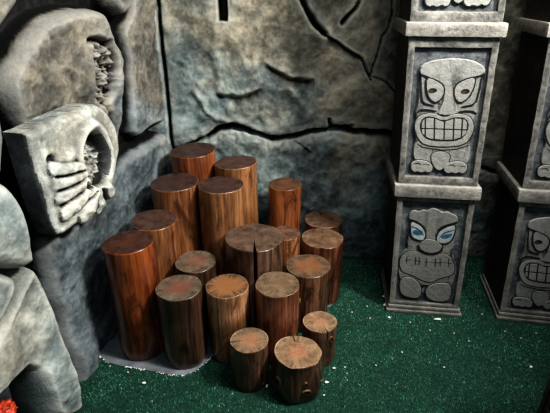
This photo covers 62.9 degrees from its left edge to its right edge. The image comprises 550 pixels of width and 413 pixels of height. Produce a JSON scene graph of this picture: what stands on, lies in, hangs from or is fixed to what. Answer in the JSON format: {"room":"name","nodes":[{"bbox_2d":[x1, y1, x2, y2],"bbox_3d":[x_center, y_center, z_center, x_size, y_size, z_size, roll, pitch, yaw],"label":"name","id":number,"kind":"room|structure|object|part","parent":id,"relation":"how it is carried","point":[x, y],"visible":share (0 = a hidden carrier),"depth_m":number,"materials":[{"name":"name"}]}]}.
{"room":"mini golf course","nodes":[
{"label":"mini golf course","id":0,"kind":"room"},
{"bbox_2d":[0,0,173,412],"bbox_3d":[-0.871,-0.248,1.500,0.163,2.150,2.060,7,26,14],"label":"wall","id":1,"kind":"structure","parent":0,"point":[54,54],"depth_m":1.85,"materials":[{"name":"grey stone"}]},
{"bbox_2d":[2,103,118,234],"bbox_3d":[-0.732,-0.157,1.681,0.125,0.411,0.474,7,26,14],"label":"carving","id":2,"kind":"object","parent":1,"relation":"attached to","point":[63,159],"visible":1,"depth_m":1.57,"materials":[{"name":"grey stone"}]},
{"bbox_2d":[74,255,549,412],"bbox_3d":[0.500,0.751,1.904,4.200,0.001,2.385,0,26,0],"label":"floor","id":3,"kind":"structure","parent":0,"point":[470,259],"depth_m":1.96,"materials":[{"name":"green carpet"}]},
{"bbox_2d":[0,267,81,412],"bbox_3d":[-0.880,0.575,1.506,0.199,0.645,0.430,7,26,14],"label":"boulder","id":4,"kind":"object","parent":3,"relation":"on","point":[39,372],"visible":0.98,"depth_m":1.55,"materials":[{"name":"grey stone"}]},
{"bbox_2d":[0,386,12,401],"bbox_3d":[-0.970,0.697,1.481,0.045,0.225,0.260,7,26,14],"label":"boulder","id":5,"kind":"object","parent":4,"relation":"attached to","point":[6,394],"visible":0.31,"depth_m":1.55,"materials":[{"name":"grey stone"}]},
{"bbox_2d":[0,399,17,412],"bbox_3d":[-0.881,0.668,1.462,0.078,0.071,0.080,20,32,35],"label":"flowers","id":6,"kind":"object","parent":5,"relation":"on","point":[6,406],"visible":1,"depth_m":1.46,"materials":[{"name":"plant"}]},
{"bbox_2d":[0,274,13,318],"bbox_3d":[-0.906,0.264,1.359,0.149,0.224,0.229,7,26,14],"label":"boulder","id":7,"kind":"object","parent":4,"relation":"on","point":[6,283],"visible":1,"depth_m":1.40,"materials":[{"name":"grey stone"}]},
{"bbox_2d":[0,184,32,268],"bbox_3d":[-0.880,0.063,1.351,0.157,0.374,0.260,7,26,14],"label":"boulder","id":8,"kind":"object","parent":4,"relation":"on","point":[15,250],"visible":1,"depth_m":1.38,"materials":[{"name":"grey stone"}]},
{"bbox_2d":[99,304,331,375],"bbox_3d":[-0.227,0.527,2.362,1.214,0.007,0.946,0,26,0],"label":"platform","id":9,"kind":"object","parent":3,"relation":"on","point":[112,353],"depth_m":2.01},
{"bbox_2d":[102,230,163,360],"bbox_3d":[-0.604,0.397,1.978,0.210,0.567,0.208,0,26,0],"label":"log post","id":10,"kind":"object","parent":9,"relation":"on","point":[130,257],"visible":0.95,"depth_m":1.88,"materials":[{"name":"brown wood"}]},
{"bbox_2d":[131,209,180,281],"bbox_3d":[-0.546,0.310,2.161,0.205,0.565,0.201,0,26,0],"label":"log post","id":11,"kind":"object","parent":9,"relation":"on","point":[162,224],"visible":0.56,"depth_m":2.03,"materials":[{"name":"brown wood"}]},
{"bbox_2d":[150,173,202,254],"bbox_3d":[-0.488,0.176,2.330,0.229,0.662,0.234,0,26,0],"label":"log post","id":12,"kind":"object","parent":9,"relation":"on","point":[176,193],"visible":0.58,"depth_m":2.17,"materials":[{"name":"brown wood"}]},
{"bbox_2d":[155,275,206,369],"bbox_3d":[-0.404,0.507,1.970,0.193,0.375,0.195,0,26,0],"label":"log post","id":13,"kind":"object","parent":9,"relation":"on","point":[179,298],"visible":1,"depth_m":1.89,"materials":[{"name":"brown wood"}]},
{"bbox_2d":[170,142,215,182],"bbox_3d":[-0.432,0.036,2.519,0.233,0.750,0.239,0,26,0],"label":"log post","id":14,"kind":"object","parent":9,"relation":"on","point":[197,159],"visible":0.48,"depth_m":2.31,"materials":[{"name":"brown wood"}]},
{"bbox_2d":[175,251,216,337],"bbox_3d":[-0.363,0.421,2.143,0.188,0.380,0.192,0,26,0],"label":"log post","id":15,"kind":"object","parent":9,"relation":"on","point":[202,265],"visible":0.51,"depth_m":2.04,"materials":[{"name":"brown wood"}]},
{"bbox_2d":[198,176,244,275],"bbox_3d":[-0.259,0.193,2.292,0.220,0.663,0.220,0,26,0],"label":"log post","id":16,"kind":"object","parent":9,"relation":"on","point":[221,198],"visible":0.7,"depth_m":2.13,"materials":[{"name":"brown wood"}]},
{"bbox_2d":[215,155,258,223],"bbox_3d":[-0.202,0.080,2.483,0.223,0.702,0.229,0,26,0],"label":"log post","id":17,"kind":"object","parent":9,"relation":"on","point":[242,167],"visible":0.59,"depth_m":2.32,"materials":[{"name":"brown wood"}]},
{"bbox_2d":[225,224,282,327],"bbox_3d":[-0.096,0.355,2.162,0.265,0.482,0.269,0,26,0],"label":"log post","id":18,"kind":"object","parent":9,"relation":"on","point":[253,251],"visible":0.65,"depth_m":2.02,"materials":[{"name":"brown wood"}]},
{"bbox_2d":[268,178,301,230],"bbox_3d":[0.053,0.139,2.507,0.177,0.575,0.182,0,26,0],"label":"log post","id":19,"kind":"object","parent":9,"relation":"on","point":[284,194],"visible":0.62,"depth_m":2.37,"materials":[{"name":"brown wood"}]},
{"bbox_2d":[277,226,299,272],"bbox_3d":[0.055,0.310,2.355,0.148,0.396,0.154,0,26,0],"label":"log post","id":20,"kind":"object","parent":9,"relation":"on","point":[291,235],"visible":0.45,"depth_m":2.25,"materials":[{"name":"brown wood"}]},
{"bbox_2d":[301,228,343,304],"bbox_3d":[0.244,0.322,2.385,0.219,0.358,0.211,0,26,0],"label":"log post","id":21,"kind":"object","parent":9,"relation":"on","point":[327,244],"visible":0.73,"depth_m":2.29,"materials":[{"name":"brown wood"}]},
{"bbox_2d":[304,211,342,234],"bbox_3d":[0.272,0.226,2.585,0.223,0.350,0.221,0,26,0],"label":"log post","id":22,"kind":"object","parent":9,"relation":"on","point":[324,219],"visible":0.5,"depth_m":2.49,"materials":[{"name":"brown wood"}]},
{"bbox_2d":[205,274,249,363],"bbox_3d":[-0.205,0.501,2.005,0.185,0.364,0.184,0,26,0],"label":"log post","id":23,"kind":"object","parent":3,"relation":"on","point":[227,295],"visible":0.91,"depth_m":1.92,"materials":[{"name":"brown wood"}]},
{"bbox_2d":[230,327,268,392],"bbox_3d":[-0.105,0.641,1.880,0.158,0.220,0.154,0,26,0],"label":"stump","id":24,"kind":"object","parent":3,"relation":"on","point":[249,347],"visible":1,"depth_m":1.82,"materials":[{"name":"brown wood"}]},
{"bbox_2d":[255,272,300,364],"bbox_3d":[0.013,0.498,1.996,0.197,0.376,0.191,0,26,0],"label":"log post","id":25,"kind":"object","parent":3,"relation":"on","point":[277,300],"visible":0.85,"depth_m":1.90,"materials":[{"name":"brown wood"}]},
{"bbox_2d":[271,336,322,404],"bbox_3d":[0.092,0.669,1.844,0.213,0.200,0.201,0,26,0],"label":"stump","id":26,"kind":"object","parent":3,"relation":"on","point":[297,363],"visible":1,"depth_m":1.77,"materials":[{"name":"brown wood"}]},
{"bbox_2d":[286,254,330,331],"bbox_3d":[0.159,0.426,2.208,0.210,0.324,0.209,0,26,0],"label":"log post","id":27,"kind":"object","parent":3,"relation":"on","point":[312,272],"visible":0.72,"depth_m":2.12,"materials":[{"name":"brown wood"}]},
{"bbox_2d":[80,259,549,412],"bbox_3d":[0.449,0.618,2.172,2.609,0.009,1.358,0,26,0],"label":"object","id":28,"kind":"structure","parent":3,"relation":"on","point":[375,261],"depth_m":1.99,"materials":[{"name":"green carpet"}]},
{"bbox_2d":[302,311,336,366],"bbox_3d":[0.196,0.591,2.008,0.152,0.198,0.148,0,26,0],"label":"stump","id":29,"kind":"object","parent":3,"relation":"on","point":[320,327],"visible":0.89,"depth_m":1.95,"materials":[{"name":"brown wood"}]},
{"bbox_2d":[380,0,507,316],"bbox_3d":[0.745,-0.429,2.052,0.460,2.001,0.381,3,26,6],"label":"tiki totem","id":30,"kind":"object","parent":3,"relation":"on","point":[447,50],"visible":1,"depth_m":1.97,"materials":[{"name":"stone"}]},
{"bbox_3d":[0.686,0.408,2.284,0.114,0.128,0.018,3,26,6],"label":"leg","id":31,"kind":"part","parent":30,"relation":"part of","materials":[{"name":"stone"}]},
{"bbox_3d":[0.752,0.229,2.199,0.319,0.565,0.013,3,26,6],"label":"sunk panel","id":32,"kind":"part","parent":30,"relation":"part of","materials":[{"name":"stone"}]},
{"bbox_3d":[0.824,0.429,2.275,0.126,0.116,0.018,3,26,6],"label":"leg","id":33,"kind":"part","parent":30,"relation":"part of","materials":[{"name":"stone"}]},
{"bbox_3d":[0.718,-0.387,1.909,0.317,0.547,0.013,3,26,6],"label":"sunk panel","id":34,"kind":"part","parent":30,"relation":"part of","materials":[{"name":"stone"}]},
{"bbox_3d":[0.684,-0.993,1.623,0.317,0.531,0.013,3,26,6],"label":"sunk panel","id":35,"kind":"part","parent":30,"relation":"part of","materials":[{"name":"stone"}]},
{"bbox_2d":[480,0,549,324],"bbox_3d":[1.280,-0.399,1.990,0.492,2.001,0.381,4,26,9],"label":"tiki totem","id":36,"kind":"object","parent":3,"relation":"on","point":[515,279],"visible":1,"depth_m":2.07,"materials":[{"name":"stone"}]},
{"bbox_3d":[1.290,0.260,2.135,0.328,0.565,0.013,4,26,9],"label":"sunk panel","id":37,"kind":"part","parent":36,"relation":"part of","materials":[{"name":"stone"}]},
{"bbox_3d":[1.245,-0.357,1.848,0.326,0.547,0.013,4,26,9],"label":"sunk panel","id":38,"kind":"part","parent":36,"relation":"part of","materials":[{"name":"stone"}]},
{"bbox_2d":[537,376,549,412],"bbox_3d":[1.127,0.594,1.393,0.360,0.726,0.331,0,26,0],"label":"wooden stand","id":39,"kind":"object","parent":3,"relation":"on","point":[544,407],"visible":1,"depth_m":1.59,"materials":[{"name":"brown wood"}]},
{"bbox_2d":[147,0,525,256],"bbox_3d":[0.990,-0.684,2.411,3.422,2.150,0.228,0,26,0],"label":"wall","id":40,"kind":"structure","parent":0,"point":[304,89],"depth_m":2.38,"materials":[{"name":"grey stone"}]}
]}

